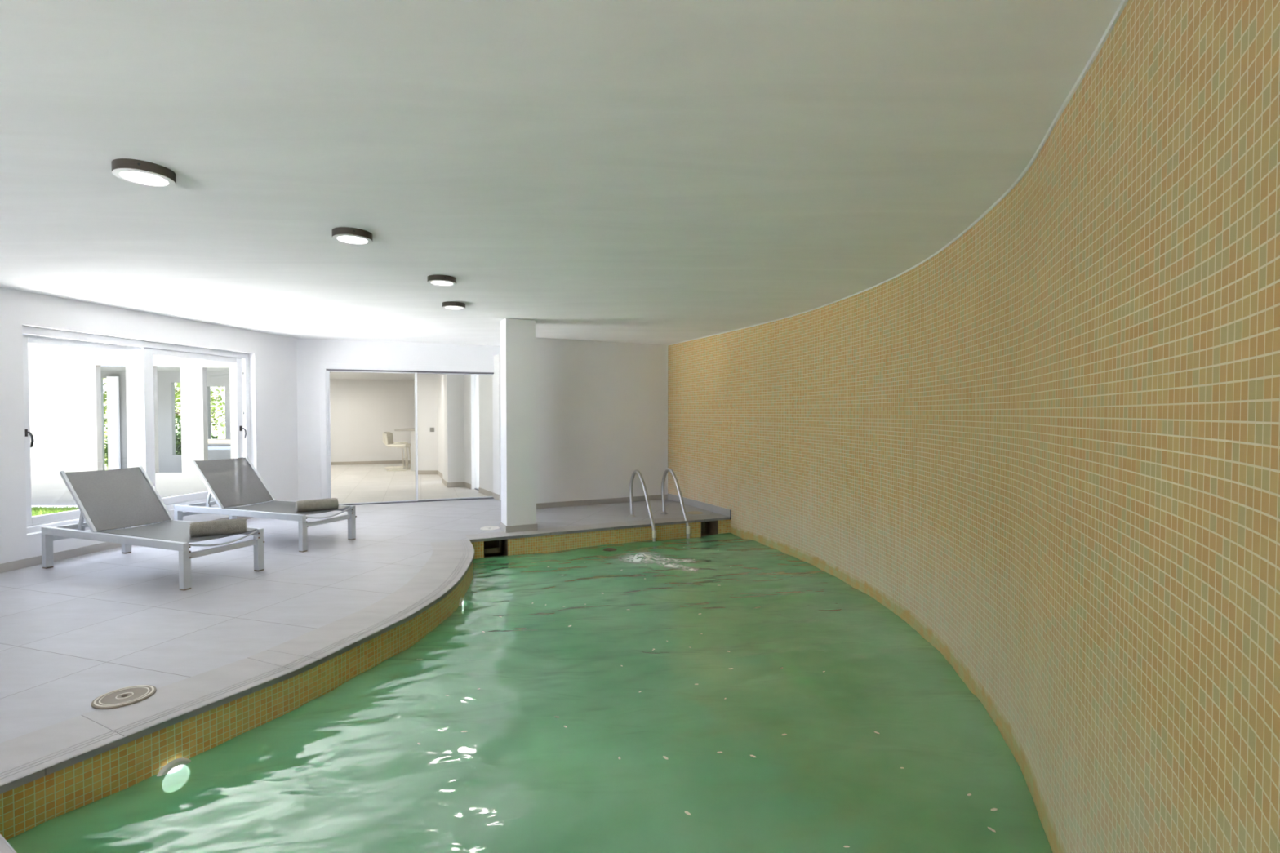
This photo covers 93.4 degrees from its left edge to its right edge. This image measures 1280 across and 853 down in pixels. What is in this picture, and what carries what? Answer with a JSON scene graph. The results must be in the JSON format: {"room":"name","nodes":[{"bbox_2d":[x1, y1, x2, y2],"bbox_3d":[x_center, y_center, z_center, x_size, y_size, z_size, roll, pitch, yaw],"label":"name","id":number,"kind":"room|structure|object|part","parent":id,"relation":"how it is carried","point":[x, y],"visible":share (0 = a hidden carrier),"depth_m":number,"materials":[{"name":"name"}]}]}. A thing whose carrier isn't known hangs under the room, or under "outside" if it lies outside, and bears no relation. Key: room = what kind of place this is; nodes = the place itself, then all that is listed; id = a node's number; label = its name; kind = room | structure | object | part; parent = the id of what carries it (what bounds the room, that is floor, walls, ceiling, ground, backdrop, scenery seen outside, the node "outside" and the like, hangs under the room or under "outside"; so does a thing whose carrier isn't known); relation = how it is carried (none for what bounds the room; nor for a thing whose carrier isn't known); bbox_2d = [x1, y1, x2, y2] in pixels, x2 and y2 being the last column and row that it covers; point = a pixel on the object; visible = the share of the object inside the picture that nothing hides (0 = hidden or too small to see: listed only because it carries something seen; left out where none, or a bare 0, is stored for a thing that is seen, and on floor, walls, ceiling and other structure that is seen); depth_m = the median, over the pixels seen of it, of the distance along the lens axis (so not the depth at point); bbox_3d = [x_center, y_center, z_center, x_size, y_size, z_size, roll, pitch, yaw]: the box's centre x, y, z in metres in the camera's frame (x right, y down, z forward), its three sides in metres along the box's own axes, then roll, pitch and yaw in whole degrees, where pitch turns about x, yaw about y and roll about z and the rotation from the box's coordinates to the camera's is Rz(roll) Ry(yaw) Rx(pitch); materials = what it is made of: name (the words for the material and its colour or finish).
{"room":"indoor swimming pool","nodes":[
{"label":"indoor swimming pool","id":0,"kind":"room"},
{"bbox_2d":[27,342,234,505],"bbox_3d":[-10.750,-0.360,9.489,10.500,3.600,0.090,0,1,0],"label":"wall","id":1,"kind":"structure","parent":0,"point":[64,383],"depth_m":9.45,"materials":[{"name":"white paint"}]},
{"bbox_2d":[0,287,298,564],"bbox_3d":[-6.261,0.127,3.519,0.340,2.690,11.588,0,1,9],"label":"wall","id":2,"kind":"structure","parent":0,"point":[273,371],"depth_m":6.62,"materials":[{"name":"white paint"}]},
{"bbox_2d":[0,515,253,573],"bbox_3d":[-6.058,1.327,3.717,0.012,0.082,11.188,0,1,9],"label":"baseboard","id":3,"kind":"structure","parent":2,"relation":"attached to","point":[31,562],"depth_m":6.00,"materials":[{"name":"tile"}]},
{"bbox_2d":[22,325,250,533],"bbox_3d":[-5.781,0.018,7.062,0.361,2.010,2.810,0,1,9],"label":"window","id":4,"kind":"structure","parent":2,"relation":"in","point":[31,335],"depth_m":6.95,"materials":[{"name":"white metal"}]},
{"bbox_3d":[-5.883,0.115,5.805,0.077,0.176,0.035,0,1,-3],"label":"handle","id":5,"kind":"part","parent":4,"relation":"part of","materials":[{"name":"black plastic"}]},
{"bbox_3d":[-5.849,0.028,6.411,0.040,1.846,1.327,0,1,9],"label":"sash","id":6,"kind":"part","parent":4,"relation":"part of","materials":[{"name":"white metal"}]},
{"bbox_3d":[-5.606,0.001,7.640,0.040,1.846,1.415,0,1,9],"label":"sash","id":7,"kind":"part","parent":4,"relation":"part of","materials":[{"name":"white metal"}]},
{"bbox_3d":[-5.453,0.080,8.289,0.077,0.176,0.035,0,1,-3],"label":"handle","id":8,"kind":"part","parent":4,"relation":"part of","materials":[{"name":"black plastic"}]},
{"bbox_2d":[101,370,231,473],"bbox_3d":[-11.800,-0.327,12.491,10.400,3.400,0.090,0,1,0],"label":"wall","id":9,"kind":"structure","parent":0,"point":[170,462],"depth_m":12.45,"materials":[{"name":"white paint"}]},
{"bbox_2d":[106,376,120,470],"bbox_3d":[-10.820,0.075,12.405,0.220,2.200,0.040,0,1,0],"label":"door","id":10,"kind":"structure","parent":9,"relation":"in","point":[113,382],"depth_m":12.38,"materials":[{"name":"white metal"}]},
{"bbox_2d":[100,365,330,372],"bbox_3d":[-11.800,-1.204,12.126,10.400,0.130,1.500,0,1,0],"label":"ceiling","id":11,"kind":"structure","parent":0,"point":[102,367],"depth_m":11.78,"materials":[{"name":"white paint"}]},
{"bbox_2d":[0,562,473,840],"bbox_3d":[-1.992,2.141,4.574,0.744,1.517,4.659,0,1,7],"label":"wall","id":12,"kind":"structure","parent":0,"point":[23,808],"depth_m":2.96,"materials":[{"name":"tile"}]},
{"bbox_2d":[156,757,191,776],"bbox_3d":[-2.206,1.672,2.867,0.026,0.170,0.170,1,1,27],"label":"pool light","id":13,"kind":"object","parent":12,"relation":"attached to","point":[177,763],"visible":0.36,"depth_m":2.86,"materials":[{"name":"white plastic"}]},
{"bbox_2d":[0,539,474,794],"bbox_3d":[-2.112,1.364,4.573,1.016,0.034,4.668,0,1,7],"label":"pool coping","id":14,"kind":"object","parent":12,"relation":"attached to","point":[22,756],"depth_m":3.28,"materials":[{"name":"stone"}]},
{"bbox_2d":[458,597,464,606],"bbox_3d":[-1.580,1.607,5.360,0.026,0.170,0.170,0,1,-5],"label":"pool light","id":15,"kind":"object","parent":12,"relation":"attached to","point":[461,600],"visible":0.44,"depth_m":5.32,"materials":[{"name":"white"}]},
{"bbox_2d":[0,462,729,852],"bbox_3d":[-4.786,1.331,8.076,12.852,0.120,20.893,0,1,8],"label":"floor","id":16,"kind":"structure","parent":0,"point":[78,630],"depth_m":4.84,"materials":[{"name":"tile"}]},
{"bbox_2d":[0,836,14,852],"bbox_3d":[-1.050,1.439,1.213,3.616,0.034,0.300,1,1,31],"label":"stone coping","id":17,"kind":"object","parent":16,"relation":"on","point":[4,847],"depth_m":2.01},
{"bbox_2d":[91,684,156,709],"bbox_3d":[-2.625,1.374,3.073,0.252,0.012,0.252,0,1,0],"label":"skimmer cover","id":18,"kind":"object","parent":16,"relation":"on","point":[125,696],"visible":1,"depth_m":3.06,"materials":[{"name":"plastic"}]},
{"bbox_2d":[41,465,264,591],"bbox_3d":[-4.508,0.867,5.588,2.043,0.919,0.700,0,1,21],"label":"sun lounger","id":19,"kind":"object","parent":16,"relation":"on","point":[111,502],"visible":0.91,"depth_m":5.58,"materials":[{"name":"fabric"}]},
{"bbox_3d":[-5.548,1.158,5.651,0.060,0.310,0.060,0,1,21],"label":"leg","id":20,"kind":"part","parent":19,"relation":"part of","materials":[{"name":"metal"}]},
{"bbox_3d":[-5.092,0.683,5.468,0.504,0.546,0.024,0,1,21],"label":"backrest rail","id":21,"kind":"part","parent":19,"relation":"part of","materials":[{"name":"metal"}]},
{"bbox_3d":[-4.646,0.978,5.292,2.000,0.065,0.045,0,1,21],"label":"rail","id":22,"kind":"part","parent":19,"relation":"part of","materials":[{"name":"metal"}]},
{"bbox_3d":[-5.319,1.145,6.248,0.060,0.310,0.060,0,1,21],"label":"leg","id":23,"kind":"part","parent":19,"relation":"part of","materials":[{"name":"metal"}]},
{"bbox_3d":[-4.864,0.670,6.061,0.504,0.546,0.024,0,1,21],"label":"backrest rail","id":24,"kind":"part","parent":19,"relation":"part of","materials":[{"name":"metal"}]},
{"bbox_3d":[-3.737,1.173,4.956,0.060,0.310,0.060,0,1,21],"label":"leg","id":25,"kind":"part","parent":19,"relation":"part of","materials":[{"name":"metal"}]},
{"bbox_3d":[-4.411,0.965,5.904,2.000,0.065,0.045,0,1,21],"label":"rail","id":26,"kind":"part","parent":19,"relation":"part of","materials":[{"name":"metal"}]},
{"bbox_2d":[189,518,246,537],"bbox_3d":[-3.735,0.895,5.351,0.411,0.130,0.149,-1,1,-32],"label":"rolled towel","id":27,"kind":"object","parent":19,"relation":"on","point":[208,528],"visible":1,"depth_m":5.30,"materials":[{"name":"grey fabric"}]},
{"bbox_3d":[-3.508,1.160,5.553,0.060,0.310,0.060,0,1,21],"label":"leg","id":28,"kind":"part","parent":19,"relation":"part of","materials":[{"name":"metal"}]},
{"bbox_2d":[173,456,356,552],"bbox_3d":[-4.305,0.837,6.939,2.043,0.919,0.700,0,1,20],"label":"sun lounger","id":29,"kind":"object","parent":16,"relation":"on","point":[232,483],"visible":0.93,"depth_m":6.93,"materials":[{"name":"metal"}]},
{"bbox_3d":[-5.346,1.128,6.992,0.060,0.310,0.060,0,1,20],"label":"leg","id":30,"kind":"part","parent":29,"relation":"part of","materials":[{"name":"metal"}]},
{"bbox_3d":[-4.888,0.653,6.813,0.504,0.546,0.024,0,1,20],"label":"backrest rail","id":31,"kind":"part","parent":29,"relation":"part of","materials":[{"name":"metal"}]},
{"bbox_3d":[-5.123,1.115,7.591,0.060,0.310,0.060,0,1,20],"label":"leg","id":32,"kind":"part","parent":29,"relation":"part of","materials":[{"name":"metal"}]},
{"bbox_3d":[-4.439,0.949,6.642,2.000,0.065,0.045,0,1,20],"label":"rail","id":33,"kind":"part","parent":29,"relation":"part of","materials":[{"name":"metal"}]},
{"bbox_3d":[-4.666,0.640,7.409,0.505,0.546,0.024,0,1,20],"label":"backrest rail","id":34,"kind":"part","parent":29,"relation":"part of","materials":[{"name":"metal"}]},
{"bbox_3d":[-3.528,1.143,6.316,0.060,0.310,0.060,0,1,20],"label":"leg","id":35,"kind":"part","parent":29,"relation":"part of","materials":[{"name":"metal"}]},
{"bbox_3d":[-4.211,0.935,7.256,2.000,0.065,0.045,0,1,20],"label":"rail","id":36,"kind":"part","parent":29,"relation":"part of","materials":[{"name":"metal"}]},
{"bbox_2d":[295,497,338,511],"bbox_3d":[-3.575,0.867,6.681,0.411,0.126,0.145,-1,2,-38],"label":"rolled towel","id":37,"kind":"object","parent":29,"relation":"on","point":[309,505],"visible":1,"depth_m":6.63,"materials":[{"name":"grey fabric"}]},
{"bbox_3d":[-3.305,1.130,6.915,0.060,0.310,0.060,0,1,20],"label":"leg","id":38,"kind":"part","parent":29,"relation":"part of","materials":[{"name":"metal"}]},
{"bbox_2d":[382,431,408,468],"bbox_3d":[-6.492,0.623,15.996,0.571,0.952,0.420,0,1,-3],"label":"bar stool","id":39,"kind":"object","parent":16,"relation":"on","point":[384,433],"visible":0.49,"depth_m":15.85,"materials":[{"name":"beige metal"}]},
{"bbox_3d":[-6.699,0.301,15.978,0.079,0.309,0.420,0,1,-3],"label":"backrest","id":40,"kind":"part","parent":39,"relation":"part of","materials":[{"name":"beige leather"}]},
{"bbox_3d":[-6.444,0.794,15.832,0.494,0.617,0.028,0,1,-3],"label":"leg","id":41,"kind":"part","parent":39,"relation":"part of","materials":[{"name":"silver metal"}]},
{"bbox_3d":[-6.462,0.786,16.172,0.494,0.617,0.028,0,1,-3],"label":"leg","id":42,"kind":"part","parent":39,"relation":"part of","materials":[{"name":"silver metal"}]},
{"bbox_2d":[384,432,410,471],"bbox_3d":[-6.132,0.639,15.266,0.571,0.952,0.420,0,1,-3],"label":"bar stool","id":43,"kind":"object","parent":16,"relation":"on","point":[388,439],"visible":0.98,"depth_m":15.12,"materials":[{"name":"beige leather"}]},
{"bbox_3d":[-6.340,0.318,15.248,0.079,0.309,0.420,0,1,-3],"label":"backrest","id":44,"kind":"part","parent":43,"relation":"part of","materials":[{"name":"beige leather"}]},
{"bbox_3d":[-6.084,0.810,15.102,0.494,0.617,0.028,0,1,-3],"label":"leg","id":45,"kind":"part","parent":43,"relation":"part of","materials":[{"name":"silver metal"}]},
{"bbox_3d":[-6.090,0.477,15.265,0.460,0.070,0.420,0,1,-3],"label":"seat","id":46,"kind":"part","parent":43,"relation":"part of","materials":[{"name":"beige leather"}]},
{"bbox_3d":[-6.102,0.802,15.442,0.494,0.617,0.028,0,1,-3],"label":"leg","id":47,"kind":"part","parent":43,"relation":"part of","materials":[{"name":"silver metal"}]},
{"bbox_2d":[394,427,417,471],"bbox_3d":[-5.960,0.580,15.707,0.550,1.045,1.250,0,1,-10],"label":"bar table","id":48,"kind":"object","parent":16,"relation":"on","point":[412,430],"depth_m":15.21,"materials":[{"name":"stone"}]},
{"bbox_2d":[394,427,417,431],"bbox_3d":[-5.960,0.080,15.696,0.550,0.045,1.250,0,1,-10],"label":"countertop","id":49,"kind":"structure","parent":48,"relation":"on","point":[413,428],"depth_m":15.10,"materials":[{"name":"stone"}]},
{"bbox_3d":[-5.788,0.601,15.738,0.160,1.000,1.050,0,1,-10],"label":"panel","id":50,"kind":"part","parent":48,"relation":"part of","materials":[{"name":"beige paint"}]},
{"bbox_2d":[480,526,499,530],"bbox_3d":[-1.886,1.276,7.584,0.244,0.011,0.244,0,1,0],"label":"cap","id":51,"kind":"object","parent":16,"relation":"on","point":[485,528],"visible":1,"depth_m":7.56,"materials":[{"name":"white plastic"}]},
{"bbox_2d":[628,467,689,542],"bbox_3d":[0.272,1.382,8.305,0.634,1.569,0.800,-1,1,-28],"label":"pool ladder","id":52,"kind":"object","parent":16,"relation":"attached to","point":[664,512],"visible":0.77,"depth_m":8.28,"materials":[{"name":"silver metal"}]},
{"bbox_3d":[0.030,1.385,8.174,0.046,1.569,0.764,-1,1,-26],"label":"handrail","id":53,"kind":"part","parent":52,"relation":"part of","materials":[{"name":"silver metal"}]},
{"bbox_3d":[0.490,1.379,8.439,0.046,1.569,0.764,-1,1,-26],"label":"handrail","id":54,"kind":"part","parent":52,"relation":"part of","materials":[{"name":"silver metal"}]},
{"bbox_2d":[687,511,703,514],"bbox_3d":[0.800,1.251,8.750,0.236,0.008,0.236,0,1,0],"label":"cap","id":55,"kind":"object","parent":16,"relation":"on","point":[691,512],"visible":1,"depth_m":8.73,"materials":[{"name":"beige"}]},
{"bbox_2d":[329,371,414,380],"bbox_3d":[-5.788,-1.351,13.545,6.888,0.200,8.284,0,1,-13],"label":"ceiling","id":56,"kind":"structure","parent":0,"point":[341,375],"depth_m":15.40,"materials":[{"name":"beige paint"}]},
{"bbox_2d":[296,337,500,501],"bbox_3d":[-3.901,-0.013,9.819,3.214,2.690,0.220,0,1,-20],"label":"wall","id":57,"kind":"structure","parent":0,"point":[309,352],"depth_m":9.35,"materials":[{"name":"white paint"}]},
{"bbox_2d":[319,362,493,505],"bbox_3d":[-3.667,0.119,9.836,2.745,2.225,0.112,0,1,-20],"label":"door","id":58,"kind":"structure","parent":57,"relation":"in","point":[325,415],"depth_m":9.53,"materials":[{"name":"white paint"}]},
{"bbox_2d":[329,378,479,462],"bbox_3d":[-6.973,-0.187,17.442,6.198,2.700,0.150,0,1,-18],"label":"wall","id":59,"kind":"structure","parent":0,"point":[361,411],"depth_m":17.14,"materials":[{"name":"beige paint"}]},
{"bbox_2d":[330,460,409,465],"bbox_3d":[-6.948,1.022,17.391,6.198,0.085,0.012,0,1,-18],"label":"baseboard","id":60,"kind":"structure","parent":59,"relation":"attached to","point":[385,461],"depth_m":17.13,"materials":[{"name":"beige tile"}]},
{"bbox_2d":[417,373,438,470],"bbox_3d":[-4.970,-0.118,16.166,0.740,2.420,3.871,0,1,0],"label":"wall","id":61,"kind":"structure","parent":0,"point":[427,384],"depth_m":14.23,"materials":[{"name":"beige paint"}]},
{"bbox_2d":[417,470,437,474],"bbox_3d":[-4.976,1.044,16.186,0.752,0.095,3.884,0,1,0],"label":"baseboard","id":62,"kind":"structure","parent":61,"relation":"attached to","point":[420,472],"depth_m":14.25,"materials":[{"name":"beige tile"}]},
{"bbox_2d":[437,470,442,478],"bbox_3d":[-4.511,1.100,13.672,0.024,0.095,1.432,-1,1,-25],"label":"baseboard","id":63,"kind":"structure","parent":61,"relation":"attached to","point":[439,473],"depth_m":13.86,"materials":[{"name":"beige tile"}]},
{"bbox_2d":[437,373,442,473],"bbox_3d":[-4.442,-0.063,13.679,0.152,2.420,1.432,-1,1,-25],"label":"pier","id":64,"kind":"object","parent":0,"point":[439,375],"visible":0.14,"depth_m":13.78,"materials":[{"name":"beige paint"}]},
{"bbox_2d":[441,373,479,489],"bbox_3d":[-3.644,-0.026,12.025,0.461,2.420,1.454,-1,1,-30],"label":"wall","id":65,"kind":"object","parent":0,"point":[460,459],"visible":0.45,"depth_m":11.78,"materials":[{"name":"beige paint"}]},
{"bbox_2d":[441,478,471,489],"bbox_3d":[-3.676,1.136,12.048,0.383,0.095,1.454,-1,1,-25],"label":"baseboard","id":66,"kind":"structure","parent":65,"relation":"attached to","point":[445,482],"depth_m":11.81,"materials":[{"name":"beige tile"}]},
{"bbox_2d":[478,354,501,500],"bbox_3d":[-2.573,0.007,10.526,0.140,2.420,1.182,-1,1,-31],"label":"wall","id":67,"kind":"structure","parent":0,"point":[489,386],"depth_m":10.38,"materials":[{"name":"beige paint"}]},
{"bbox_2d":[478,487,499,500],"bbox_3d":[-2.638,1.170,10.513,0.012,0.095,1.182,-1,1,-31],"label":"baseboard","id":68,"kind":"structure","parent":67,"relation":"attached to","point":[486,492],"depth_m":10.49,"materials":[{"name":"beige tile"}]},
{"bbox_2d":[500,318,536,526],"bbox_3d":[-1.511,-0.011,7.487,0.365,2.590,0.290,-1,1,-26],"label":"wall column","id":69,"kind":"structure","parent":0,"point":[517,336],"depth_m":7.36,"materials":[{"name":"white paint"}]},
{"bbox_2d":[499,522,537,533],"bbox_3d":[-1.511,1.243,7.514,0.393,0.082,0.318,-1,1,-26],"label":"baseboard","id":70,"kind":"structure","parent":69,"relation":"attached to","point":[528,527],"depth_m":7.38,"materials":[{"name":"tile"}]},
{"bbox_2d":[0,0,1121,346],"bbox_3d":[-2.475,-1.380,4.064,9.550,0.300,12.813,0,1,0],"label":"ceiling","id":71,"kind":"structure","parent":0,"point":[666,172],"depth_m":2.59,"materials":[{"name":"paint"}]},
{"bbox_2d":[111,158,176,187],"bbox_3d":[-2.313,-1.179,2.817,0.232,0.046,0.232,0,1,0],"label":"ceiling light","id":72,"kind":"object","parent":71,"relation":"attached to","point":[141,172],"visible":1,"depth_m":2.78,"materials":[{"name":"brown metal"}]},
{"bbox_2d":[120,171,168,183],"bbox_3d":[-2.313,-1.167,2.817,0.172,0.005,0.172,0,1,0],"label":"diffuser","id":73,"kind":"object","parent":72,"relation":"attached to","point":[135,177],"depth_m":2.82,"materials":[{"name":"white plastic"}]},
{"bbox_2d":[332,226,372,244],"bbox_3d":[-1.817,-1.202,3.813,0.232,0.046,0.232,0,1,0],"label":"ceiling light","id":74,"kind":"object","parent":71,"relation":"attached to","point":[354,236],"visible":1,"depth_m":3.76,"materials":[{"name":"brown metal"}]},
{"bbox_2d":[337,235,367,242],"bbox_3d":[-1.817,-1.189,3.814,0.172,0.005,0.172,0,1,0],"label":"diffuser","id":75,"kind":"object","parent":74,"relation":"attached to","point":[340,238],"depth_m":3.81,"materials":[{"name":"white plastic"}]},
{"bbox_2d":[426,274,456,285],"bbox_3d":[-1.669,-1.230,5.084,0.232,0.046,0.232,0,1,0],"label":"ceiling light","id":76,"kind":"object","parent":71,"relation":"attached to","point":[437,279],"visible":1,"depth_m":5.01,"materials":[{"name":"brown metal"}]},
{"bbox_2d":[431,280,452,284],"bbox_3d":[-1.669,-1.218,5.084,0.172,0.005,0.172,0,1,0],"label":"diffuser","id":77,"kind":"object","parent":76,"relation":"attached to","point":[433,282],"depth_m":5.10,"materials":[{"name":"white plastic"}]},
{"bbox_2d":[442,301,465,309],"bbox_3d":[-1.935,-1.256,6.274,0.232,0.046,0.232,0,1,0],"label":"ceiling light","id":78,"kind":"object","parent":71,"relation":"attached to","point":[447,304],"visible":1,"depth_m":6.20,"materials":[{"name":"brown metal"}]},
{"bbox_2d":[445,306,461,308],"bbox_3d":[-1.935,-1.244,6.274,0.172,0.005,0.172,0,1,0],"label":"diffuser","id":79,"kind":"object","parent":78,"relation":"attached to","point":[446,307],"depth_m":6.28,"materials":[{"name":"white plastic"}]},
{"bbox_2d":[471,519,730,559],"bbox_3d":[-0.389,2.071,7.722,3.712,1.517,0.085,-1,1,-25],"label":"wall","id":80,"kind":"structure","parent":0,"point":[546,544],"depth_m":7.58,"materials":[{"name":"tile"}]},
{"bbox_2d":[484,539,507,557],"bbox_3d":[-1.739,1.449,7.171,0.279,0.244,0.260,-1,1,-25],"label":"skimmer mouth","id":81,"kind":"object","parent":80,"relation":"attached to","point":[491,548],"visible":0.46,"depth_m":7.26,"materials":[{"name":"plastic"}]},
{"bbox_2d":[465,513,729,542],"bbox_3d":[-0.406,1.293,7.799,3.560,0.034,0.300,-1,1,-25],"label":"trim","id":82,"kind":"structure","parent":80,"relation":"attached to","point":[491,535],"depth_m":7.68,"materials":[{"name":"stone"}]},
{"bbox_2d":[701,520,718,537],"bbox_3d":[0.900,1.422,8.410,0.277,0.244,0.260,-1,1,-25],"label":"skimmer mouth","id":83,"kind":"object","parent":80,"relation":"attached to","point":[708,528],"visible":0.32,"depth_m":8.48,"materials":[{"name":"plastic"}]},
{"bbox_2d":[535,337,666,503],"bbox_3d":[-0.701,-0.009,9.652,2.531,2.690,0.180,-1,1,-27],"label":"wall","id":84,"kind":"structure","parent":0,"point":[601,406],"depth_m":9.57,"materials":[{"name":"white paint"}]},
{"bbox_2d":[536,494,667,509],"bbox_3d":[-0.657,1.197,9.594,2.531,0.082,0.012,-1,1,-27],"label":"baseboard","id":85,"kind":"structure","parent":84,"relation":"attached to","point":[611,500],"depth_m":9.57,"materials":[{"name":"tile"}]},
{"bbox_2d":[666,345,667,494],"bbox_3d":[0.462,-0.110,10.130,0.016,2.510,0.018,0,1,0],"label":"trim","id":86,"kind":"structure","parent":84,"relation":"attached to","point":[667,345],"depth_m":10.12,"materials":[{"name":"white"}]},
{"bbox_2d":[667,0,1279,852],"bbox_3d":[0.760,0.872,3.748,2.792,4.190,12.701,0,1,10],"label":"wall","id":87,"kind":"structure","parent":0,"point":[1047,444],"depth_m":1.92,"materials":[{"name":"tile"}]},
{"bbox_2d":[667,493,730,516],"bbox_3d":[0.866,1.194,9.292,0.020,0.100,1.924,-1,1,-25],"label":"baseboard","id":88,"kind":"structure","parent":87,"relation":"attached to","point":[711,508],"depth_m":9.13,"materials":[{"name":"tile"}]},
{"bbox_2d":[668,0,1128,345],"bbox_3d":[0.683,-1.221,3.716,2.658,0.016,12.535,0,1,10],"label":"trim","id":89,"kind":"structure","parent":87,"relation":"attached to","point":[1123,2],"depth_m":2.54,"materials":[{"name":"white paint"}]},
{"bbox_3d":[-0.250,2.948,4.616,4.900,0.100,8.100,0,1,0],"label":"floor","id":90,"kind":"structure","parent":0,"visible":0},
{"bbox_2d":[6,533,1052,852],"bbox_3d":[-0.199,2.214,4.441,4.677,1.372,7.998,0,1,0],"label":"pool water","id":91,"kind":"object","parent":90,"relation":"in","point":[346,770],"visible":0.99,"depth_m":3.10,"materials":[{"name":"green liquid"}]},
{"bbox_2d":[603,547,617,551],"bbox_3d":[-0.370,1.515,7.415,0.180,0.042,0.120,0,1,0],"label":"dead leaf","id":92,"kind":"object","parent":91,"relation":"on","point":[606,548],"visible":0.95,"depth_m":7.38,"materials":[{"name":"brown plant"}]},
{"bbox_2d":[622,552,695,571],"bbox_3d":[0.150,1.501,6.861,1.133,0.078,1.097,0,1,0],"label":"foam","id":93,"kind":"object","parent":91,"relation":"on","point":[647,556],"visible":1,"depth_m":6.87,"materials":[{"name":"white"}]},
{"bbox_2d":[417,546,997,848],"bbox_3d":[0.151,1.570,5.038,2.732,0.030,5.416,0,1,0],"label":"flecks","id":94,"kind":"object","parent":91,"relation":"on","point":[687,813],"visible":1,"depth_m":2.94,"materials":[{"name":"white plant"}]},
{"bbox_3d":[-11.300,1.304,11.117,9.400,0.200,2.730,0,1,0],"label":"floor","id":95,"kind":"structure","parent":0,"visible":0},
{"bbox_2d":[207,439,230,449],"bbox_3d":[-8.300,0.721,11.919,1.200,0.930,0.400,0,1,0],"label":"garden bench","id":96,"kind":"object","parent":95,"relation":"on","point":[210,441],"visible":0.14,"depth_m":11.73,"materials":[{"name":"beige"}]},
{"bbox_2d":[208,445,230,449],"bbox_3d":[-8.300,0.416,11.912,1.200,0.060,0.360,0,1,0],"label":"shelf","id":97,"kind":"object","parent":96,"relation":"attached to","point":[210,447],"depth_m":11.73,"materials":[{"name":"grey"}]},
{"label":"outside","id":98,"kind":"structure","parent":0,"visible":0},
{"bbox_3d":[-10.050,1.367,8.962,8.900,0.170,0.940,0,1,0],"label":"floor","id":99,"kind":"structure","parent":98,"visible":0},
{"bbox_2d":[31,505,79,516],"bbox_3d":[-9.100,1.256,8.945,5.837,0.057,0.927,0,1,0],"label":"grass","id":100,"kind":"structure","parent":99,"relation":"on","point":[47,510],"depth_m":9.09,"materials":[{"name":"green plant"}]},
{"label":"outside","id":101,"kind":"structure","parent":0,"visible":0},
{"bbox_2d":[104,427,225,470],"bbox_3d":[-32.500,1.266,20.033,55.000,0.120,100.000,0,1,0],"label":"floor","id":102,"kind":"structure","parent":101,"point":[220,435],"depth_m":48.05,"materials":[{"name":"white"}]},
{"bbox_2d":[31,505,77,507],"bbox_3d":[-10.800,1.341,9.457,10.400,0.200,0.050,0,1,0],"label":"kerb","id":103,"kind":"object","parent":102,"relation":"on","point":[43,506],"depth_m":9.46,"materials":[{"name":"white concrete"}]},
{"bbox_2d":[104,427,108,464],"bbox_3d":[-12.099,0.530,14.403,1.336,1.608,0.907,0,1,0],"label":"bush","id":104,"kind":"object","parent":102,"relation":"on","point":[106,444],"visible":0.02,"depth_m":14.23,"materials":[{"name":"green plant"}]},
{"bbox_2d":[102,378,211,468],"bbox_3d":[-12.513,-0.070,15.024,3.546,2.821,2.211,1,1,28],"label":"tree","id":105,"kind":"object","parent":102,"relation":"on","point":[177,407],"visible":0.02,"depth_m":14.94,"materials":[{"name":"green plant"}]},
{"bbox_2d":[103,392,221,466],"bbox_3d":[-15.443,-0.033,18.932,3.592,2.584,3.836,-1,1,-30],"label":"tree","id":106,"kind":"object","parent":102,"relation":"on","point":[105,421],"visible":0.07,"depth_m":17.56,"materials":[{"name":"green plant"}]},
{"bbox_2d":[175,416,217,454],"bbox_3d":[-10.350,0.507,13.844,1.365,1.679,0.880,0,1,0],"label":"bush","id":107,"kind":"object","parent":102,"relation":"on","point":[178,429],"visible":0.12,"depth_m":13.68,"materials":[{"name":"green plant"}]},
{"bbox_2d":[174,382,225,435],"bbox_3d":[-13.393,-0.377,18.271,2.603,3.278,3.138,0,1,0],"label":"tree","id":108,"kind":"object","parent":102,"relation":"on","point":[177,385],"visible":0.16,"depth_m":18.25,"materials":[{"name":"green plant"}]}
]}

